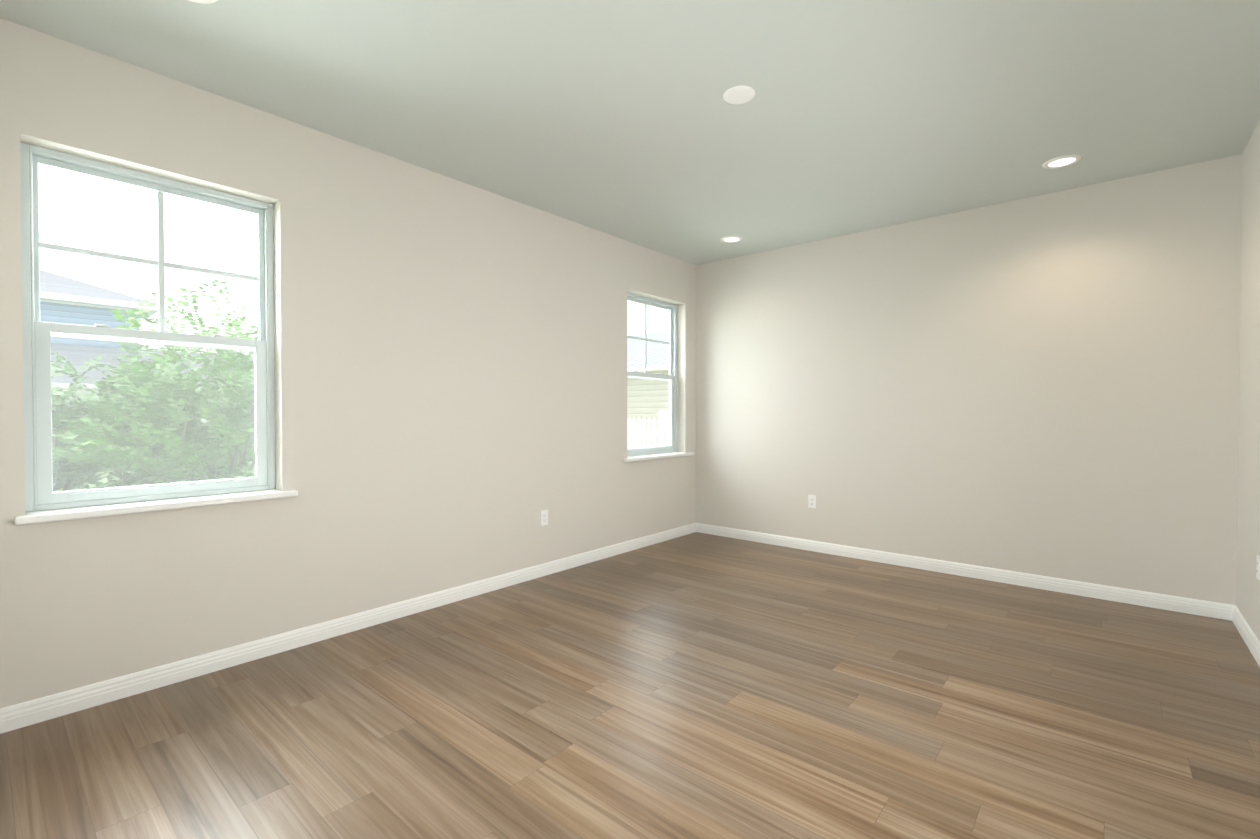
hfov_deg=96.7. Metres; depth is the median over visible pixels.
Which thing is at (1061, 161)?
recessed light
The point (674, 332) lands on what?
window
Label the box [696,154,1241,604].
wall
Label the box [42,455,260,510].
ground
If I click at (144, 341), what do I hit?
screen
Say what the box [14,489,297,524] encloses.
window sill
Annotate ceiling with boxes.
[0,0,1259,264]
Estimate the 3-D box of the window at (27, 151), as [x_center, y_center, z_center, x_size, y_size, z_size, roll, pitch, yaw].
[-2.187,-0.375,2.622,0.077,1.490,0.900,1,1,41]
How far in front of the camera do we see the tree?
5.69 m
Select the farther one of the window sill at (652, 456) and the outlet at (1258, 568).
the window sill at (652, 456)
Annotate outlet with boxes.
[540,509,547,525]
[808,495,815,507]
[1256,555,1259,580]
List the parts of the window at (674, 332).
glass, glass, upper window sash, lower window sash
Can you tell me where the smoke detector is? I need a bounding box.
[723,86,754,103]
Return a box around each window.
[20,142,274,511]
[627,293,676,456]
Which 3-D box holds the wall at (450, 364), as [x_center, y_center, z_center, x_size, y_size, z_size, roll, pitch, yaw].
[-0.993,-0.190,3.965,0.200,2.740,5.213,1,1,41]
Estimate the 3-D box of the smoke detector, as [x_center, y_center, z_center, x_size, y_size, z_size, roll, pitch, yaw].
[0.518,-1.536,2.660,0.150,0.014,0.150,1,1,41]
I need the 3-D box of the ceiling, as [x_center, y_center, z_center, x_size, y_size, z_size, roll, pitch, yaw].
[0.513,-1.618,2.659,4.162,0.150,5.213,1,1,41]
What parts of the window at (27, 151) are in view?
upper window sash, glass, lower window sash, glass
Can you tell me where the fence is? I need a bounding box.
[627,409,668,456]
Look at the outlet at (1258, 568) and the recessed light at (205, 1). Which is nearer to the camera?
the recessed light at (205, 1)
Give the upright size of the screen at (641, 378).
0.715 m
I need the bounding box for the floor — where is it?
[0,532,1259,838]
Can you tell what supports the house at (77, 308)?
on the ground
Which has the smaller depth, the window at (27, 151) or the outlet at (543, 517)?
the window at (27, 151)
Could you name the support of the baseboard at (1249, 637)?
attached to the wall at (1248, 549)
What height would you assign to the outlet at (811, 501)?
0.115 m
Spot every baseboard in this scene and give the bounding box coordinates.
[0,523,695,733]
[696,523,1234,620]
[1232,605,1259,666]
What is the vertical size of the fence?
1.625 m
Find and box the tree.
[25,280,257,512]
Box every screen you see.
[51,333,254,489]
[627,376,668,448]
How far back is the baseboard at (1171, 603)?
4.06 m
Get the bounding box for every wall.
[0,18,695,707]
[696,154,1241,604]
[1236,120,1259,640]
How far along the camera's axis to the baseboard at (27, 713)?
2.85 m
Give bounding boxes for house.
[40,270,254,453]
[627,331,668,447]
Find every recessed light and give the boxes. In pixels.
[188,0,217,3]
[721,236,742,242]
[1042,155,1081,168]
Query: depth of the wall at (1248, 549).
3.04 m
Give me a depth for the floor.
2.22 m
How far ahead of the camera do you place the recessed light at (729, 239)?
4.87 m
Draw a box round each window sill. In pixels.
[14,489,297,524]
[623,452,693,461]
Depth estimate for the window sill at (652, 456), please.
5.23 m
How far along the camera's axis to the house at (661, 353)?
16.79 m

